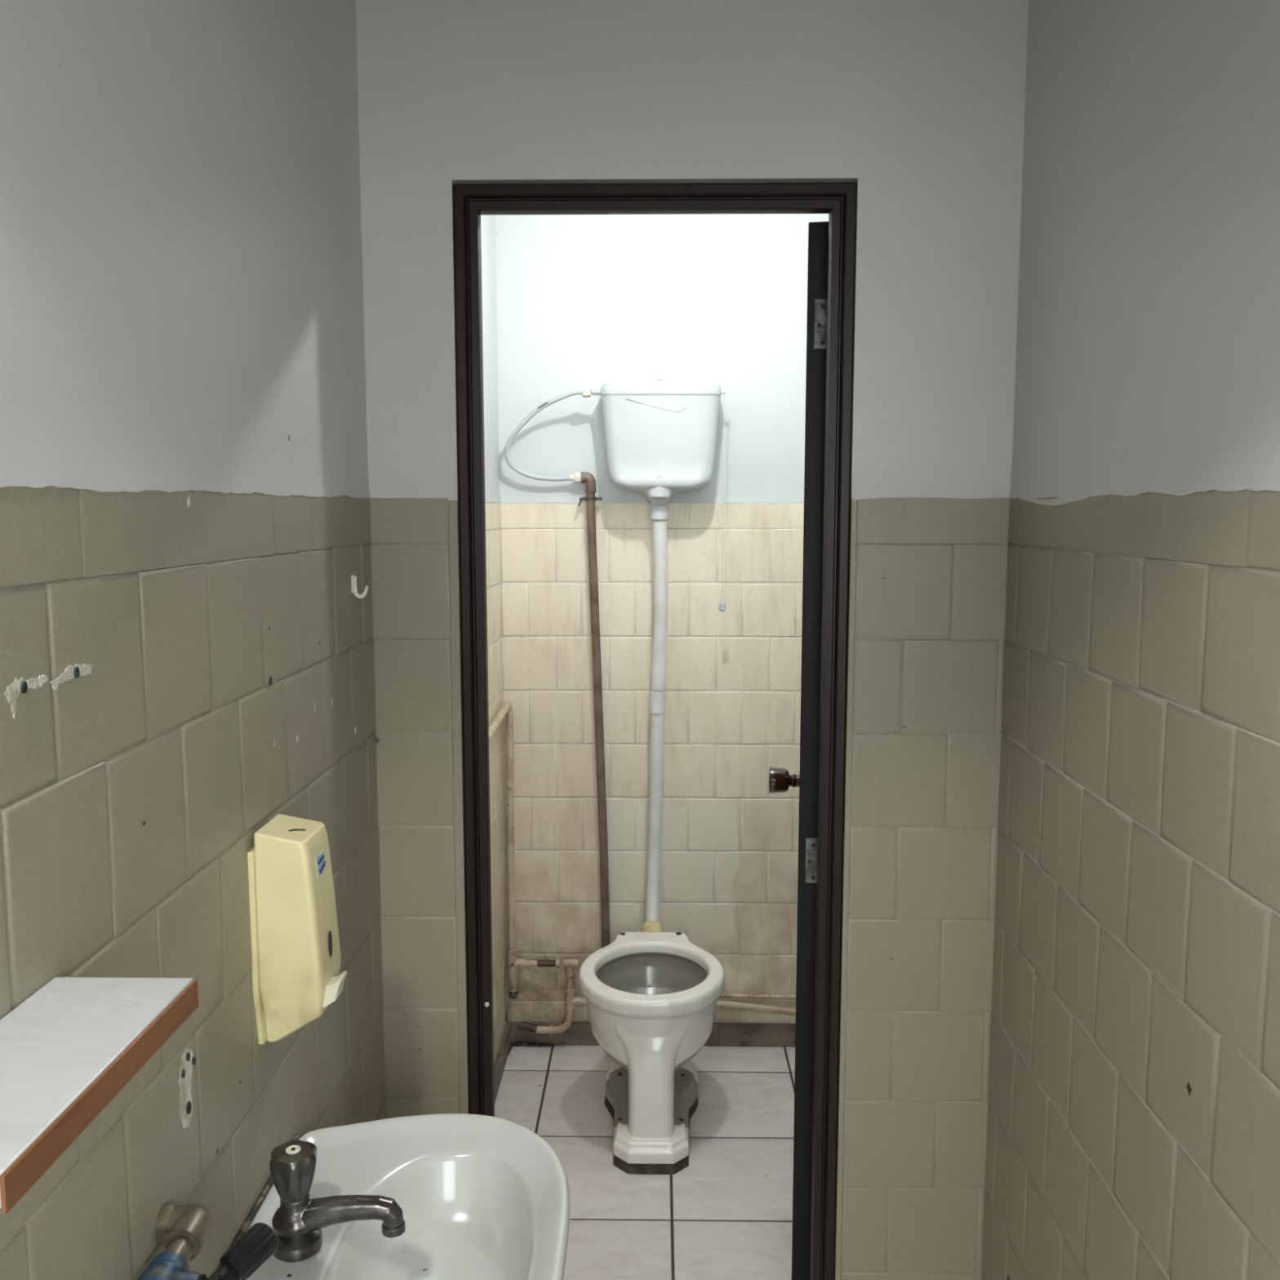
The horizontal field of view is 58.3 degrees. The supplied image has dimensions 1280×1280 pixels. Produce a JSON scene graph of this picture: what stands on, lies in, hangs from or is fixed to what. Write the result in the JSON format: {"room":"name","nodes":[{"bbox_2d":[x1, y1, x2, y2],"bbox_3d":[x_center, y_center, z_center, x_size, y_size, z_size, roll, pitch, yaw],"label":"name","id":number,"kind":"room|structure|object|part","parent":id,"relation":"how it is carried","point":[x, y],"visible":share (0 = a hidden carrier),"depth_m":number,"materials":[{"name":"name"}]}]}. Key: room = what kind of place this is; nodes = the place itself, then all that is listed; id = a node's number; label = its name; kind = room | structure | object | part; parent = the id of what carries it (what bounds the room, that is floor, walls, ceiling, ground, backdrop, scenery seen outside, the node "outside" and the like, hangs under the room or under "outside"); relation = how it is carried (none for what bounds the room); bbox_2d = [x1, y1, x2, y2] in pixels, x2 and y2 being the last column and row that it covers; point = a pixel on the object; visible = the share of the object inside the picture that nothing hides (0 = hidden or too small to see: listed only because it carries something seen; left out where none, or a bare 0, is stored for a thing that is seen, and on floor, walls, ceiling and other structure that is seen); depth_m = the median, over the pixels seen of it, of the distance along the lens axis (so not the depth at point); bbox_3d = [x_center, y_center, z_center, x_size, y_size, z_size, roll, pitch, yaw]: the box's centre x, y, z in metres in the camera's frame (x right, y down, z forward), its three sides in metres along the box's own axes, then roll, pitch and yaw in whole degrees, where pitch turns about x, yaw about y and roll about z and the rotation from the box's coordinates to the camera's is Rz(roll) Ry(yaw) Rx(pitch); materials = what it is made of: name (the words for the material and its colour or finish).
{"room":"public restroom","nodes":[
{"label":"public restroom","id":0,"kind":"room"},
{"bbox_2d":[0,0,506,1279],"bbox_3d":[-0.459,0.123,1.921,0.084,2.500,2.776,0,7,1],"label":"wall","id":1,"kind":"structure","parent":0,"point":[187,663],"depth_m":1.13,"materials":[{"name":"paint"}]},
{"bbox_2d":[0,977,199,1214],"bbox_3d":[-0.396,0.285,0.752,0.110,0.024,0.263,0,7,1],"label":"wall shelf","id":2,"kind":"object","parent":1,"relation":"attached to","point":[69,1048],"visible":1,"depth_m":0.76,"materials":[{"name":"white laminate"}]},
{"bbox_3d":[-0.446,0.646,1.266,0.006,1.608,1.354,0,7,1],"label":"tile panel","id":3,"kind":"part","parent":1,"relation":"part of","materials":[{"name":"beige tile"}]},
{"bbox_2d":[137,1202,278,1279],"bbox_3d":[-0.386,0.562,1.027,0.124,0.054,0.133,0,7,1],"label":"valve","id":4,"kind":"object","parent":1,"relation":"attached to","point":[184,1229],"visible":1,"depth_m":1.03,"materials":[{"name":"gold metal"}]},
{"bbox_2d":[247,813,346,1044],"bbox_3d":[-0.395,0.341,1.353,0.095,0.257,0.094,0,7,1],"label":"soap dispenser","id":5,"kind":"object","parent":1,"relation":"attached to","point":[296,957],"visible":1,"depth_m":1.31,"materials":[{"name":"beige plastic"}]},
{"bbox_3d":[-0.439,0.350,1.355,0.006,0.233,0.094,0,7,1],"label":"plate","id":6,"kind":"part","parent":5,"relation":"part of","materials":[{"name":"beige plastic"}]},
{"bbox_3d":[-0.361,0.410,1.348,0.028,0.033,0.030,0,7,1],"label":"push lever","id":7,"kind":"part","parent":5,"relation":"part of","materials":[{"name":"plastic"}]},
{"bbox_2d":[351,574,368,598],"bbox_3d":[-0.424,-0.081,1.739,0.024,0.036,0.016,0,7,1],"label":"wall hook","id":8,"kind":"object","parent":1,"relation":"attached to","point":[353,579],"visible":1,"depth_m":1.74,"materials":[{"name":"white plastic"}]},
{"bbox_3d":[-0.434,-0.085,1.738,0.004,0.028,0.016,0,7,1],"label":"hook plate","id":9,"kind":"part","parent":8,"relation":"part of","materials":[{"name":"white plastic"}]},
{"bbox_2d":[215,1113,570,1279],"bbox_3d":[-0.263,0.875,1.277,0.365,0.444,0.560,0,7,1],"label":"basin","id":10,"kind":"object","parent":1,"relation":"attached to","point":[479,1197],"visible":0.84,"depth_m":1.42,"materials":[{"name":"ceramic"}]},
{"bbox_2d":[269,1139,405,1262],"bbox_3d":[-0.333,0.614,1.263,0.149,0.115,0.056,0,7,1],"label":"tap","id":11,"kind":"object","parent":10,"relation":"on","point":[297,1224],"visible":1,"depth_m":1.25,"materials":[{"name":"silver metal"}]},
{"bbox_3d":[-0.409,0.475,2.672,0.006,1.588,1.358,0,7,1],"label":"tile panel","id":12,"kind":"part","parent":1,"relation":"part of","materials":[{"name":"beige tile"}]},
{"bbox_2d":[493,1022,511,1102],"bbox_3d":[-0.402,1.249,2.760,0.014,0.072,1.333,0,7,1],"label":"baseboard","id":13,"kind":"structure","parent":1,"relation":"attached to","point":[502,1055],"depth_m":3.24,"materials":[{"name":"tile"}]},
{"bbox_2d":[488,701,795,1034],"bbox_3d":[0.091,0.739,2.742,0.980,0.996,1.244,0,7,1],"label":"painted pipework","id":14,"kind":"object","parent":1,"relation":"attached to","point":[513,963],"visible":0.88,"depth_m":3.37,"materials":[{"name":"beige paint"}]},
{"bbox_2d":[494,1044,795,1279],"bbox_3d":[0.016,1.514,1.200,2.200,0.100,4.640,0,7,1],"label":"floor","id":15,"kind":"structure","parent":0,"point":[727,1215],"depth_m":2.77,"materials":[{"name":"tile"}]},
{"bbox_2d":[578,932,724,1174],"bbox_3d":[0.030,1.048,2.987,0.381,0.418,0.511,0,7,1],"label":"toilet","id":16,"kind":"object","parent":15,"relation":"on","point":[651,997],"visible":1,"depth_m":2.82,"materials":[{"name":"ceramic"}]},
{"bbox_2d":[495,213,828,1023],"bbox_3d":[0.107,-0.037,3.322,1.142,2.500,0.069,0,7,1],"label":"wall","id":17,"kind":"structure","parent":0,"point":[592,300],"depth_m":3.28,"materials":[{"name":"paint"}]},
{"bbox_2d":[506,1040,550,1057],"bbox_3d":[-0.333,1.208,3.383,0.130,0.020,0.092,0,7,1],"label":"trim","id":18,"kind":"structure","parent":17,"relation":"attached to","point":[512,1043],"depth_m":3.42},
{"bbox_2d":[577,471,609,947],"bbox_3d":[-0.130,0.289,3.306,0.086,1.531,0.054,0,7,1],"label":"supply pipe","id":19,"kind":"object","parent":17,"relation":"attached to","point":[588,478],"visible":0.94,"depth_m":3.27,"materials":[{"name":"metal"}]},
{"bbox_2d":[504,386,591,483],"bbox_3d":[-0.254,-0.563,3.163,0.244,0.258,0.103,0,7,1],"label":"flexible hose","id":20,"kind":"object","parent":19,"relation":"attached to","point":[585,391],"visible":1,"depth_m":3.17,"materials":[{"name":"white plastic"}]},
{"bbox_2d":[507,1021,795,1046],"bbox_3d":[0.107,1.175,3.423,1.007,0.068,0.017,0,7,1],"label":"baseboard","id":21,"kind":"structure","parent":17,"relation":"attached to","point":[722,1034],"depth_m":3.41,"materials":[{"name":"tile"}]},
{"bbox_3d":[0.107,0.399,3.341,1.007,1.588,0.006,0,7,1],"label":"tile panel","id":22,"kind":"part","parent":17,"relation":"part of","materials":[{"name":"beige tile"}]},
{"bbox_2d":[591,373,725,611],"bbox_3d":[0.053,-0.403,3.170,0.368,0.642,0.156,0,7,1],"label":"toilet cistern","id":23,"kind":"object","parent":17,"relation":"attached to","point":[660,435],"visible":1,"depth_m":3.09,"materials":[{"name":"white plastic"}]},
{"bbox_2d":[640,505,667,932],"bbox_3d":[0.042,0.231,3.196,0.062,1.205,0.127,2,7,14],"label":"pipe","id":24,"kind":"object","parent":23,"relation":"attached to","point":[659,513],"visible":1,"depth_m":3.21,"materials":[{"name":"plastic"}]},
{"bbox_2d":[638,475,679,505],"bbox_3d":[0.053,-0.411,3.151,0.136,0.080,0.114,0,7,1],"label":"outlet","id":25,"kind":"object","parent":23,"relation":"attached to","point":[659,490],"depth_m":3.10,"materials":[{"name":"white plastic"}]},
{"bbox_3d":[0.057,-0.686,3.138,0.328,0.043,0.155,0,7,1],"label":"lid","id":26,"kind":"part","parent":23,"relation":"part of","materials":[{"name":"white plastic"}]},
{"bbox_3d":[0.057,-0.540,3.155,0.325,0.264,0.156,0,7,1],"label":"tank","id":27,"kind":"part","parent":23,"relation":"part of","materials":[{"name":"white plastic"}]},
{"bbox_3d":[0.228,-0.097,3.163,0.018,0.036,0.018,0,7,1],"label":"pull handle","id":28,"kind":"part","parent":23,"relation":"part of","materials":[{"name":"white plastic"}]},
{"bbox_3d":[0.227,-0.388,3.128,0.003,0.560,0.007,1,7,7],"label":"pull cord","id":29,"kind":"part","parent":23,"relation":"part of","materials":[{"name":"white fabric"}]},
{"bbox_2d":[355,0,1028,1279],"bbox_3d":[0.078,0.124,1.907,1.030,2.500,0.066,0,7,1],"label":"wall","id":30,"kind":"structure","parent":0,"point":[920,104],"depth_m":1.82,"materials":[{"name":"paint"}]},
{"bbox_3d":[-0.373,0.570,1.935,0.129,1.608,0.006,0,7,1],"label":"tile panel","id":31,"kind":"part","parent":30,"relation":"part of","materials":[{"name":"beige tile"}]},
{"bbox_2d":[453,182,857,1279],"bbox_3d":[0.054,0.294,2.211,0.681,2.092,0.630,0,7,1],"label":"door","id":32,"kind":"structure","parent":30,"relation":"in","point":[831,268],"depth_m":1.89,"materials":[{"name":"paint"}]},
{"bbox_3d":[0.317,0.303,2.476,0.075,0.058,0.058,1,7,9],"label":"knob","id":33,"kind":"part","parent":32,"relation":"part of","materials":[{"name":"brown metal"}]},
{"bbox_3d":[0.470,0.571,1.923,0.245,1.608,0.006,0,7,1],"label":"tile panel","id":34,"kind":"part","parent":30,"relation":"part of","materials":[{"name":"beige tile"}]},
{"bbox_2d":[981,0,1279,1279],"bbox_3d":[0.612,0.202,1.229,0.069,2.500,1.415,0,7,1],"label":"wall","id":35,"kind":"structure","parent":0,"point":[1133,1125],"depth_m":1.33,"materials":[{"name":"tile"}]},
{"bbox_3d":[0.580,0.648,1.250,0.006,1.608,1.354,0,7,1],"label":"tile panel","id":36,"kind":"part","parent":35,"relation":"part of","materials":[{"name":"beige tile"}]}
]}

